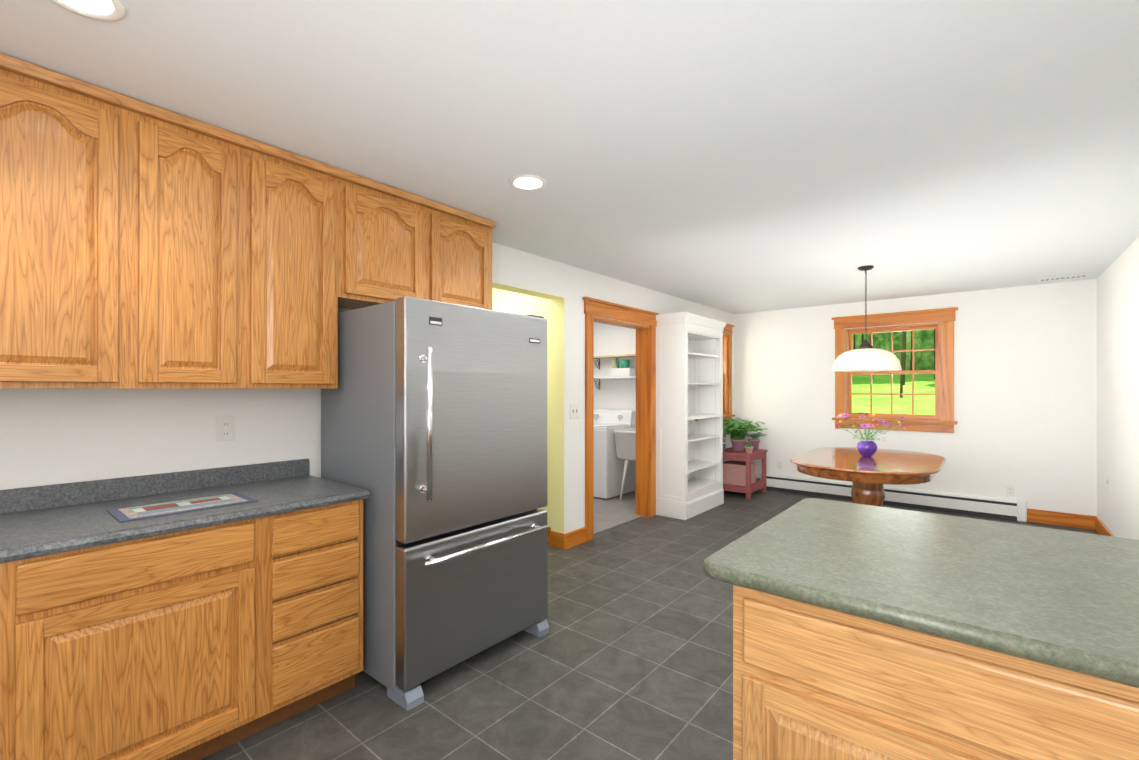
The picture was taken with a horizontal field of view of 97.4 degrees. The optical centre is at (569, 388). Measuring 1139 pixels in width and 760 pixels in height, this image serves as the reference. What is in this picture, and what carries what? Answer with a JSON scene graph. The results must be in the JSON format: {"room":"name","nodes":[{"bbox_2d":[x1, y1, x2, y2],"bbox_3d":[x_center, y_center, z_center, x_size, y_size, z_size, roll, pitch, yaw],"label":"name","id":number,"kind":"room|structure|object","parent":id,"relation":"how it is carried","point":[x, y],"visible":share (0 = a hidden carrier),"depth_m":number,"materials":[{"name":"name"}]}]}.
{"room":"kitchen","nodes":[
{"label":"kitchen","id":0,"kind":"room"},
{"bbox_2d":[0,242,733,533],"bbox_3d":[-0.245,0.150,4.151,0.150,2.440,8.250,0,0,40],"label":"wall","id":1,"kind":"structure","parent":0,"point":[53,436],"depth_m":2.45,"materials":[{"name":"white paint"}]},
{"bbox_2d":[0,53,135,388],"bbox_3d":[-1.894,-0.535,1.777,0.342,1.068,0.450,0,0,40],"label":"upper cabinet","id":2,"kind":"object","parent":1,"relation":"attached to","point":[68,144],"depth_m":1.71,"materials":[{"name":"brown wood"}]},
{"bbox_2d":[0,459,307,514],"bbox_3d":[-1.960,0.411,1.949,0.018,0.085,1.812,0,0,40],"label":"backsplash","id":3,"kind":"structure","parent":1,"relation":"attached to","point":[56,495],"depth_m":2.11,"materials":[{"name":"grey stone"}]},
{"bbox_2d":[136,100,247,388],"bbox_3d":[-1.632,-0.535,2.092,0.342,1.068,0.370,0,0,40],"label":"upper cabinet","id":4,"kind":"object","parent":1,"relation":"attached to","point":[143,245],"depth_m":1.98,"materials":[{"name":"brown wood"}]},
{"bbox_2d":[216,416,234,441],"bbox_3d":[-1.625,0.189,2.365,0.009,0.116,0.075,0,0,40],"label":"outlet","id":5,"kind":"object","parent":1,"relation":"attached to","point":[225,428],"visible":1,"depth_m":2.36,"materials":[{"name":"white plastic"}]},
{"bbox_2d":[248,138,343,388],"bbox_3d":[-1.383,-0.535,2.392,0.342,1.068,0.409,0,0,40],"label":"upper cabinet","id":6,"kind":"object","parent":1,"relation":"attached to","point":[296,202],"depth_m":2.28,"materials":[{"name":"brown wood"}]},
{"bbox_2d":[344,171,495,309],"bbox_3d":[-0.933,-0.760,2.935,0.342,0.618,1.000,0,0,40],"label":"upper cabinet","id":7,"kind":"object","parent":1,"relation":"attached to","point":[398,243],"depth_m":2.74,"materials":[{"name":"brown wood"}]},
{"bbox_2d":[547,527,557,545],"bbox_3d":[-0.575,1.303,4.797,1.176,0.135,0.016,0,0,40],"label":"baseboard","id":8,"kind":"structure","parent":1,"relation":"attached to","point":[552,536],"depth_m":4.34,"materials":[{"name":"brown wood"}]},
{"bbox_2d":[561,527,585,549],"bbox_3d":[0.048,1.302,4.373,0.016,0.135,0.302,0,0,40],"label":"baseboard","id":9,"kind":"structure","parent":1,"relation":"attached to","point":[578,536],"depth_m":4.34,"materials":[{"name":"brown wood"}]},
{"bbox_2d":[570,404,578,418],"bbox_3d":[0.049,0.195,4.374,0.016,0.128,0.126,0,0,40],"label":"light switch","id":10,"kind":"object","parent":1,"relation":"attached to","point":[574,410],"visible":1,"depth_m":4.37,"materials":[{"name":"white plastic"}]},
{"bbox_2d":[582,297,658,541],"bbox_3d":[0.481,0.275,5.006,0.215,2.190,1.301,0,0,40],"label":"door frame","id":11,"kind":"structure","parent":1,"relation":"attached to","point":[594,308],"depth_m":5.35,"materials":[{"name":"brown wood"}]},
{"bbox_2d":[694,324,734,423],"bbox_3d":[1.874,-0.204,6.661,0.206,1.390,1.210,0,0,40],"label":"window","id":12,"kind":"structure","parent":1,"relation":"in","point":[723,393],"depth_m":6.98,"materials":[{"name":"brown wood"}]},
{"bbox_2d":[0,0,1138,313],"bbox_3d":[0.216,-1.110,3.768,6.450,0.080,8.250,0,0,40],"label":"ceiling","id":13,"kind":"structure","parent":0,"point":[738,156],"depth_m":1.97,"materials":[{"name":"white paint"}]},
{"bbox_2d":[49,0,125,21],"bbox_3d":[-1.332,-1.067,1.356,0.196,0.008,0.196,0,0,40],"label":"recessed light","id":14,"kind":"object","parent":13,"relation":"in","point":[108,10],"visible":1,"depth_m":1.40,"materials":[{"name":"white paint"}]},
{"bbox_2d":[509,175,546,190],"bbox_3d":[-0.215,-1.066,2.599,0.196,0.008,0.196,0,0,40],"label":"recessed light","id":15,"kind":"object","parent":13,"relation":"in","point":[527,182],"visible":1,"depth_m":2.59,"materials":[{"name":"white paint"}]},
{"bbox_2d":[832,265,901,371],"bbox_3d":[2.601,-0.615,4.394,0.532,0.909,0.532,0,0,40],"label":"pendant lamp","id":16,"kind":"object","parent":13,"relation":"hanging from","point":[865,356],"visible":1,"depth_m":4.24,"materials":[{"name":"white glass"}]},
{"bbox_2d":[1037,274,1089,281],"bbox_3d":[4.742,-1.066,4.813,0.360,0.007,0.140,0,0,40],"label":"ceiling vent","id":17,"kind":"object","parent":13,"relation":"in","point":[1063,277],"visible":1,"depth_m":4.79,"materials":[{"name":"white metal"}]},
{"bbox_2d":[594,322,635,424],"bbox_3d":[0.469,0.151,7.125,2.549,2.440,0.140,0,0,40],"label":"wall","id":18,"kind":"structure","parent":0,"point":[616,394],"depth_m":6.91,"materials":[{"name":"white paint"}]},
{"bbox_2d":[594,354,635,389],"bbox_3d":[0.469,-0.049,6.897,2.240,0.800,0.210,0,0,40],"label":"shelf","id":19,"kind":"object","parent":18,"relation":"attached to","point":[624,371],"visible":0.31,"depth_m":6.64,"materials":[{"name":"white wood"}]},
{"bbox_2d":[200,489,1097,759],"bbox_3d":[0.216,1.398,3.767,6.450,0.064,8.250,0,0,40],"label":"floor","id":20,"kind":"structure","parent":0,"point":[628,655],"depth_m":2.37,"materials":[{"name":"tile"}]},
{"bbox_2d":[0,567,7,759],"bbox_3d":[-2.068,0.931,1.342,0.626,0.875,0.700,0,0,40],"label":"base cabinet","id":21,"kind":"object","parent":20,"relation":"on","point":[3,570],"depth_m":1.43,"materials":[{"name":"brown wood"}]},
{"bbox_2d":[8,519,267,759],"bbox_3d":[-1.631,0.931,1.869,0.626,0.875,0.670,0,0,40],"label":"base cabinet","id":22,"kind":"object","parent":20,"relation":"on","point":[196,635],"depth_m":1.65,"materials":[{"name":"brown wood"}]},
{"bbox_2d":[0,475,369,566],"bbox_3d":[-1.721,0.474,1.750,0.640,0.040,1.812,0,0,40],"label":"countertop","id":23,"kind":"structure","parent":22,"relation":"on","point":[45,532],"depth_m":1.80,"materials":[{"name":"grey stone"}]},
{"bbox_2d":[106,492,257,521],"bbox_3d":[-1.489,0.450,1.940,0.260,0.004,0.420,0,0,40],"label":"placemat","id":24,"kind":"object","parent":23,"relation":"on","point":[130,513],"visible":0.98,"depth_m":1.91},
{"bbox_2d":[268,503,362,726],"bbox_3d":[-1.286,0.931,2.284,0.626,0.875,0.409,0,0,40],"label":"base cabinet","id":25,"kind":"object","parent":20,"relation":"on","point":[315,558],"depth_m":2.08,"materials":[{"name":"brown wood"}]},
{"bbox_2d":[321,296,548,710],"bbox_3d":[-0.694,0.479,2.716,0.872,1.779,0.910,0,0,40],"label":"fridge","id":26,"kind":"object","parent":20,"relation":"on","point":[434,428],"visible":0.96,"depth_m":2.35,"materials":[{"name":"grey metal"}]},
{"bbox_2d":[594,409,635,498],"bbox_3d":[0.407,0.829,6.611,0.690,1.085,0.680,0,0,40],"label":"washer","id":27,"kind":"object","parent":20,"relation":"on","point":[609,464],"visible":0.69,"depth_m":6.25,"materials":[{"name":"white metal"}]},
{"bbox_2d":[614,428,635,499],"bbox_3d":[0.936,0.880,6.231,0.560,0.986,0.580,0,0,40],"label":"utility sink","id":28,"kind":"object","parent":20,"relation":"on","point":[625,440],"visible":0.19,"depth_m":6.12,"materials":[{"name":"white plastic"}]},
{"bbox_2d":[656,312,726,519],"bbox_3d":[1.400,0.286,5.705,0.384,2.170,1.045,0,0,40],"label":"bookcase","id":29,"kind":"object","parent":20,"relation":"on","point":[689,390],"visible":1,"depth_m":5.44,"materials":[{"name":"white paint"}]},
{"bbox_2d":[723,447,767,499],"bbox_3d":[2.248,1.091,6.578,0.489,0.560,0.650,0,0,40],"label":"plant stand","id":30,"kind":"object","parent":20,"relation":"on","point":[749,488],"visible":0.54,"depth_m":6.36,"materials":[{"name":"red wood"}]},
{"bbox_2d":[723,460,755,485],"bbox_3d":[2.188,1.093,6.510,0.350,0.264,0.360,0,0,40],"label":"box","id":31,"kind":"object","parent":30,"relation":"on","point":[734,472],"visible":0.69,"depth_m":6.39,"materials":[{"name":"pink fabric"}]},
{"bbox_2d":[723,418,767,452],"bbox_3d":[2.279,0.601,6.522,0.681,0.418,0.858,0,0,40],"label":"plants","id":32,"kind":"object","parent":30,"relation":"on","point":[738,440],"visible":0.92,"depth_m":6.49,"materials":[{"name":"green plant"}]},
{"bbox_2d":[790,447,945,506],"bbox_3d":[2.696,0.998,4.522,1.100,0.755,1.720,0,0,40],"label":"dining table","id":33,"kind":"object","parent":20,"relation":"on","point":[868,477],"visible":0.65,"depth_m":4.21,"materials":[{"name":"brown wood"}]},
{"bbox_2d":[835,412,905,456],"bbox_3d":[2.765,0.417,4.595,0.554,0.405,0.548,0,0,40],"label":"vase","id":34,"kind":"object","parent":33,"relation":"on","point":[867,447],"visible":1,"depth_m":4.55,"materials":[{"name":"purple glass"}]},
{"bbox_2d":[719,578,1138,759],"bbox_3d":[1.164,0.931,1.141,1.330,0.876,0.780,0,0,40],"label":"base cabinet","id":35,"kind":"object","parent":20,"relation":"on","point":[864,632],"depth_m":1.04,"materials":[{"name":"brown wood"}]},
{"bbox_2d":[703,498,1138,681],"bbox_3d":[1.207,0.473,1.261,1.416,0.040,1.040,0,0,40],"label":"countertop","id":36,"kind":"structure","parent":35,"relation":"on","point":[1071,597],"depth_m":1.23,"materials":[{"name":"stone"}]},
{"bbox_2d":[734,279,1096,515],"bbox_3d":[3.842,0.151,6.021,3.750,2.440,0.150,0,0,40],"label":"wall","id":37,"kind":"structure","parent":0,"point":[1025,387],"depth_m":5.40,"materials":[{"name":"white paint"}]},
{"bbox_2d":[777,460,781,468],"bbox_3d":[2.833,1.026,6.755,0.072,0.116,0.008,0,0,40],"label":"electrical outlet","id":38,"kind":"object","parent":37,"relation":"attached to","point":[779,464],"visible":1,"depth_m":6.75,"materials":[{"name":"white plastic"}]},
{"bbox_2d":[760,473,1026,521],"bbox_3d":[3.669,1.260,6.016,2.700,0.222,0.076,0,0,40],"label":"baseboard heater","id":39,"kind":"object","parent":37,"relation":"attached to","point":[989,507],"visible":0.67,"depth_m":5.71,"materials":[{"name":"white paint"}]},
{"bbox_2d":[832,307,957,432],"bbox_3d":[3.848,-0.204,5.981,1.260,1.390,0.206,0,0,40],"label":"window","id":40,"kind":"structure","parent":37,"relation":"in","point":[912,371],"depth_m":5.85,"materials":[{"name":"brown wood"}]},
{"bbox_2d":[1006,485,1014,496],"bbox_3d":[4.634,1.070,5.260,0.072,0.116,0.008,0,0,40],"label":"electrical outlet","id":41,"kind":"object","parent":37,"relation":"attached to","point":[1010,490],"visible":1,"depth_m":5.26,"materials":[{"name":"white plastic"}]},
{"bbox_2d":[1027,508,1092,529],"bbox_3d":[4.904,1.303,5.030,0.470,0.135,0.016,0,0,40],"label":"baseboard","id":42,"kind":"structure","parent":37,"relation":"attached to","point":[1033,515],"depth_m":5.01,"materials":[{"name":"brown wood"}]},
{"bbox_2d":[1097,237,1138,539],"bbox_3d":[2.592,0.148,1.698,0.150,2.440,8.100,0,0,40],"label":"wall","id":43,"kind":"structure","parent":0,"point":[1118,382],"depth_m":4.04,"materials":[{"name":"white paint"}]},
{"bbox_2d":[1093,516,1113,536],"bbox_3d":[3.614,1.302,3.058,0.016,0.135,4.700,0,0,40],"label":"baseboard","id":44,"kind":"structure","parent":43,"relation":"attached to","point":[1098,526],"depth_m":4.65,"materials":[{"name":"brown wood"}]},
{"bbox_2d":[1106,474,1108,489],"bbox_3d":[4.731,0.820,4.405,0.016,0.128,0.080,0,0,40],"label":"electrical outlet","id":45,"kind":"object","parent":43,"relation":"attached to","point":[1107,481],"visible":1,"depth_m":4.40,"materials":[{"name":"white plastic"}]},
{"label":"outside","id":46,"kind":"structure","parent":0,"visible":0},
{"bbox_2d":[852,369,934,414],"bbox_3d":[11.959,-0.512,22.645,85.000,4.684,70.000,0,0,40],"label":"lawn","id":47,"kind":"structure","parent":46,"point":[924,384],"depth_m":21.79,"materials":[{"name":"green plant"}]},
{"bbox_2d":[852,329,934,397],"bbox_3d":[-1.270,-12.121,20.808,68.999,33.000,61.728,0,0,40],"label":"trees","id":48,"kind":"object","parent":47,"relation":"on","point":[923,339],"depth_m":37.90,"materials":[{"name":"green plant"}]}
]}

